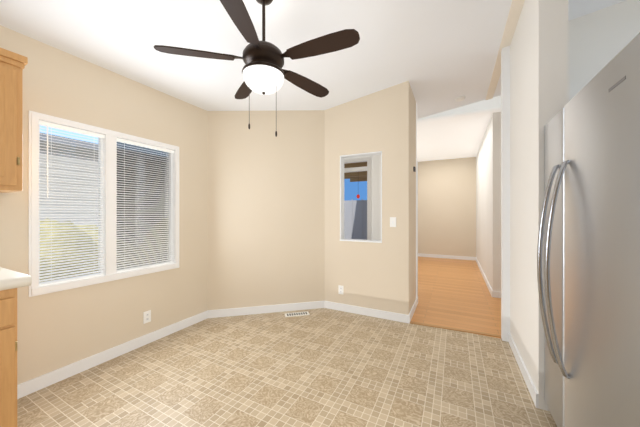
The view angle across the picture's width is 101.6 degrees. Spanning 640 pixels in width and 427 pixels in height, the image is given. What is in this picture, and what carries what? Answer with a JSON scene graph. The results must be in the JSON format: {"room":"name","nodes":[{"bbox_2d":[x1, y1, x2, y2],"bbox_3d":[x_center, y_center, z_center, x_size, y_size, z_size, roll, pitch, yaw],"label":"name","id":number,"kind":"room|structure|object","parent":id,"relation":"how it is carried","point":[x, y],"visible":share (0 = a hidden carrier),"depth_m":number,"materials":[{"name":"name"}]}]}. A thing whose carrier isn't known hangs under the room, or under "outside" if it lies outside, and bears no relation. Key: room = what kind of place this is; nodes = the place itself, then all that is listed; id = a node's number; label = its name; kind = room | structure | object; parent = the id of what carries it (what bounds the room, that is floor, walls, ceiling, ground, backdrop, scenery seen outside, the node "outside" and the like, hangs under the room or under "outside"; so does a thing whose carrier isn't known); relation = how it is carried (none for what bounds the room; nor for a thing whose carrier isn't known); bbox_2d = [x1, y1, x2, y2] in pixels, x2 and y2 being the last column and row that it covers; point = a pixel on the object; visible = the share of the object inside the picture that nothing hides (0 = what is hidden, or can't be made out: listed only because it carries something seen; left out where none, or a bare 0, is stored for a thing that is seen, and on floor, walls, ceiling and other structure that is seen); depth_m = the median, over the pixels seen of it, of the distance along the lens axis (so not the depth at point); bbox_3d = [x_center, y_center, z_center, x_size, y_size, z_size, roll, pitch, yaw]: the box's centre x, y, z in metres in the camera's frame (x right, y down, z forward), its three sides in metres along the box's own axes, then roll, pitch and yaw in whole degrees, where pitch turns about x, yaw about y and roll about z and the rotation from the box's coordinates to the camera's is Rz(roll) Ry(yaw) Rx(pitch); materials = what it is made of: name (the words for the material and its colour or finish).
{"room":"kitchen","nodes":[
{"label":"kitchen","id":0,"kind":"room"},
{"bbox_2d":[0,25,206,384],"bbox_3d":[-2.528,-0.425,1.192,0.120,3.450,5.000,0,0,27],"label":"wall","id":1,"kind":"structure","parent":0,"point":[58,330],"depth_m":2.27,"materials":[{"name":"beige paint"}]},
{"bbox_2d":[0,52,27,192],"bbox_3d":[-2.121,-0.540,1.460,0.335,0.800,0.550,0,0,27],"label":"upper cabinet","id":2,"kind":"object","parent":1,"relation":"attached to","point":[12,65],"depth_m":1.59,"materials":[{"name":"brown wood"}]},
{"bbox_2d":[28,110,178,296],"bbox_3d":[-1.870,-0.070,2.411,0.130,1.344,1.154,0,0,27],"label":"window","id":3,"kind":"structure","parent":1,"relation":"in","point":[138,207],"depth_m":2.32,"materials":[{"name":"white plastic"}]},
{"bbox_2d":[143,310,150,323],"bbox_3d":[-1.725,1.032,2.607,0.008,0.115,0.070,0,0,27],"label":"outlet","id":4,"kind":"object","parent":1,"relation":"attached to","point":[146,316],"visible":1,"depth_m":2.60,"materials":[{"name":"white plastic"}]},
{"bbox_2d":[17,297,417,398],"bbox_3d":[-1.096,1.252,1.372,2.260,0.095,6.634,0,0,27],"label":"baseboard","id":5,"kind":"structure","parent":1,"relation":"attached to","point":[28,387],"depth_m":2.89,"materials":[{"name":"white wood"}]},
{"bbox_2d":[207,110,324,309],"bbox_3d":[-0.722,-0.425,3.477,1.627,3.450,0.120,0,0,-14],"label":"wall","id":6,"kind":"structure","parent":0,"point":[265,215],"depth_m":3.42,"materials":[{"name":"beige paint"}]},
{"bbox_2d":[17,308,556,426],"bbox_3d":[-0.543,1.350,0.546,4.600,0.100,6.072,0,0,27],"label":"floor","id":7,"kind":"structure","parent":0,"point":[322,367],"depth_m":2.02,"materials":[{"name":"beige tile"}]},
{"bbox_2d":[0,283,23,426],"bbox_3d":[-2.155,0.853,1.096,0.607,0.896,1.057,0,0,27],"label":"base cabinet","id":8,"kind":"object","parent":7,"relation":"on","point":[8,295],"depth_m":1.40,"materials":[{"name":"brown wood"}]},
{"bbox_2d":[0,267,31,286],"bbox_3d":[-2.388,0.374,0.644,0.608,0.059,2.153,0,0,27],"label":"countertop","id":9,"kind":"structure","parent":8,"relation":"on","point":[8,278],"depth_m":1.43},
{"bbox_2d":[285,311,309,316],"bbox_3d":[-0.295,1.297,3.360,0.310,0.006,0.110,0,0,-14],"label":"floor vent","id":10,"kind":"object","parent":7,"relation":"in","point":[296,314],"visible":1,"depth_m":3.34,"materials":[{"name":"white metal"}]},
{"bbox_2d":[537,32,639,426],"bbox_3d":[1.521,0.356,1.105,0.845,1.888,1.030,0,0,27],"label":"refrigerator","id":11,"kind":"object","parent":7,"relation":"on","point":[589,228],"visible":1,"depth_m":1.09,"materials":[{"name":"grey metal"}]},
{"bbox_2d":[0,0,625,118],"bbox_3d":[0.227,-1.919,0.839,5.900,1.396,7.500,0,0,27],"label":"ceiling","id":12,"kind":"structure","parent":0,"point":[440,56],"depth_m":2.25,"materials":[{"name":"white paint"}]},
{"bbox_2d":[154,0,359,136],"bbox_3d":[-0.337,-1.010,1.764,1.236,0.996,1.270,0,0,27],"label":"ceiling fan","id":13,"kind":"object","parent":12,"relation":"hanging from","point":[264,72],"visible":1,"depth_m":1.66,"materials":[{"name":"brown metal"}]},
{"bbox_2d":[344,162,366,181],"bbox_3d":[0.065,0.165,7.338,4.250,2.770,4.800,0,0,27],"label":"rafter","id":14,"kind":"object","parent":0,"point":[357,176],"visible":0.1,"depth_m":6.62,"materials":[{"name":"brown wood"}]},
{"bbox_2d":[325,81,409,314],"bbox_3d":[0.570,-0.425,3.415,1.146,3.450,0.120,0,0,27],"label":"wall","id":15,"kind":"structure","parent":0,"point":[372,275],"depth_m":3.28,"materials":[{"name":"beige paint"}]},
{"bbox_2d":[338,285,342,293],"bbox_3d":[0.280,1.022,3.492,0.070,0.115,0.008,0,0,27],"label":"outlet","id":16,"kind":"object","parent":15,"relation":"attached to","point":[340,289],"visible":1,"depth_m":3.49,"materials":[{"name":"white plastic"}]},
{"bbox_2d":[340,151,381,242],"bbox_3d":[0.545,-0.205,3.423,0.565,1.140,0.136,0,0,27],"label":"pass-through","id":17,"kind":"object","parent":15,"relation":"attached to","point":[342,157],"visible":0.75,"depth_m":3.50,"materials":[{"name":"white wood"}]},
{"bbox_2d":[390,217,395,226],"bbox_3d":[0.888,0.105,3.175,0.075,0.120,0.014,0,0,27],"label":"light switch","id":18,"kind":"object","parent":15,"relation":"attached to","point":[392,221],"visible":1,"depth_m":3.17,"materials":[{"name":"white plastic"}]},
{"bbox_2d":[344,103,416,239],"bbox_3d":[0.430,-0.425,4.234,2.146,3.450,0.120,0,0,27],"label":"wall","id":19,"kind":"structure","parent":0,"point":[376,197],"depth_m":3.95,"materials":[{"name":"white paint"}]},
{"bbox_2d":[344,157,371,239],"bbox_3d":[0.252,-0.060,4.310,1.260,1.620,0.110,0,0,27],"label":"window","id":20,"kind":"structure","parent":19,"relation":"in","point":[368,167],"depth_m":3.99,"materials":[{"name":"white plastic"}]},
{"bbox_2d":[416,161,417,297],"bbox_3d":[1.403,0.275,3.766,0.012,2.050,0.060,0,0,27],"label":"door frame","id":21,"kind":"structure","parent":19,"relation":"attached to","point":[416,229],"depth_m":3.74,"materials":[{"name":"white wood"}]},
{"bbox_2d":[410,86,415,310],"bbox_3d":[1.178,-0.425,3.475,0.120,3.450,0.544,0,0,27],"label":"wall","id":22,"kind":"structure","parent":0,"point":[412,201],"depth_m":3.39,"materials":[{"name":"beige paint"}]},
{"bbox_2d":[418,157,475,256],"bbox_3d":[3.718,-0.200,7.602,1.900,3.000,0.120,0,0,27],"label":"wall","id":23,"kind":"structure","parent":0,"point":[446,206],"depth_m":7.55,"materials":[{"name":"beige paint"}]},
{"bbox_2d":[418,253,474,259],"bbox_3d":[3.629,1.252,7.572,1.470,0.095,0.014,0,0,27],"label":"baseboard","id":24,"kind":"structure","parent":23,"relation":"attached to","point":[419,254],"depth_m":7.54,"materials":[{"name":"white wood"}]},
{"bbox_2d":[411,256,500,338],"bbox_3d":[2.761,1.350,5.311,5.300,0.100,5.428,0,0,27],"label":"floor","id":25,"kind":"structure","parent":0,"point":[453,293],"depth_m":3.99,"materials":[{"name":"laminate"}]},
{"bbox_2d":[410,321,500,337],"bbox_3d":[1.513,1.296,2.920,0.989,0.008,0.045,0,0,23],"label":"threshold","id":26,"kind":"object","parent":25,"relation":"on","point":[462,330],"depth_m":2.91,"materials":[{"name":"brown wood"}]},
{"bbox_2d":[417,96,500,161],"bbox_3d":[2.843,-1.870,6.016,2.000,0.600,4.100,0,0,27],"label":"ceiling","id":27,"kind":"structure","parent":0,"point":[459,135],"depth_m":5.06,"materials":[{"name":"white paint"}]},
{"bbox_2d":[418,97,500,120],"bbox_3d":[2.819,-1.860,3.789,3.800,0.580,0.120,0,0,27],"label":"wall","id":28,"kind":"structure","parent":0,"point":[467,109],"depth_m":4.01,"materials":[{"name":"paint"}]},
{"bbox_2d":[476,112,500,291],"bbox_3d":[3.588,-0.200,5.671,0.120,3.000,3.670,0,0,27],"label":"wall","id":29,"kind":"structure","parent":0,"point":[488,206],"depth_m":4.33,"materials":[{"name":"paint"}]},
{"bbox_2d":[475,257,493,296],"bbox_3d":[3.497,1.252,5.642,0.014,0.095,3.564,0,0,27],"label":"baseboard","id":30,"kind":"structure","parent":29,"relation":"attached to","point":[491,291],"depth_m":4.89,"materials":[{"name":"white wood"}]},
{"bbox_2d":[494,291,500,297],"bbox_3d":[3.596,1.252,3.594,2.000,0.095,0.014,0,0,27],"label":"baseboard","id":31,"kind":"structure","parent":29,"relation":"attached to","point":[496,294],"depth_m":4.03,"materials":[{"name":"white wood"}]},
{"bbox_2d":[510,0,567,410],"bbox_3d":[1.773,-0.425,2.188,0.150,3.450,1.085,0,0,27],"label":"wall","id":32,"kind":"structure","parent":0,"point":[539,72],"depth_m":1.90,"materials":[{"name":"paint"}]},
{"bbox_2d":[485,0,524,100],"bbox_3d":[0.860,-1.704,0.681,0.090,0.034,7.200,0,0,27],"label":"trim","id":33,"kind":"structure","parent":32,"relation":"attached to","point":[516,7],"depth_m":2.50,"materials":[{"name":"beige"}]},
{"bbox_2d":[501,46,509,341],"bbox_3d":[1.918,-0.206,2.682,0.085,3.012,0.075,0,0,27],"label":"trim","id":34,"kind":"structure","parent":32,"relation":"attached to","point":[505,191],"depth_m":2.65,"materials":[{"name":"white"}]},
{"bbox_2d":[508,333,538,407],"bbox_3d":[1.682,1.252,2.190,0.014,0.095,1.005,0,0,27],"label":"baseboard","id":35,"kind":"structure","parent":32,"relation":"attached to","point":[534,394],"depth_m":2.03,"materials":[{"name":"white wood"}]},
{"bbox_2d":[568,0,639,101],"bbox_3d":[2.958,-0.425,2.119,2.020,3.450,0.120,0,0,27],"label":"wall","id":36,"kind":"structure","parent":0,"point":[599,40],"depth_m":2.31,"materials":[{"name":"paint"}]},
{"label":"outside","id":37,"kind":"structure","parent":0,"visible":0},
{"bbox_2d":[344,179,366,200],"bbox_3d":[4.130,-5.575,22.682,20.000,14.250,0.100,0,0,27],"label":"sky","id":38,"kind":"structure","parent":37,"point":[352,190],"depth_m":23.18,"materials":[{"name":"blue"}]},
{"bbox_3d":[-2.429,1.575,1.253,80.000,0.050,80.000,0,0,27],"label":"ground","id":39,"kind":"structure","parent":37,"visible":0},
{"bbox_2d":[40,219,97,281],"bbox_3d":[-2.657,0.794,3.689,1.462,1.570,6.239,0,0,27],"label":"hedge","id":40,"kind":"object","parent":39,"relation":"on","point":[67,248],"depth_m":2.72,"materials":[{"name":"green plant"}]},
{"bbox_2d":[40,132,97,225],"bbox_3d":[-7.154,-0.160,5.943,6.900,3.420,21.000,0,0,27],"label":"house","id":41,"kind":"structure","parent":39,"relation":"on","point":[67,156],"depth_m":5.78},
{"bbox_2d":[344,199,366,239],"bbox_3d":[0.453,0.515,9.942,5.950,2.070,0.115,0,0,27],"label":"fence","id":42,"kind":"object","parent":39,"relation":"on","point":[355,219],"visible":0.04,"depth_m":9.46,"materials":[{"name":"grey"}]}
]}

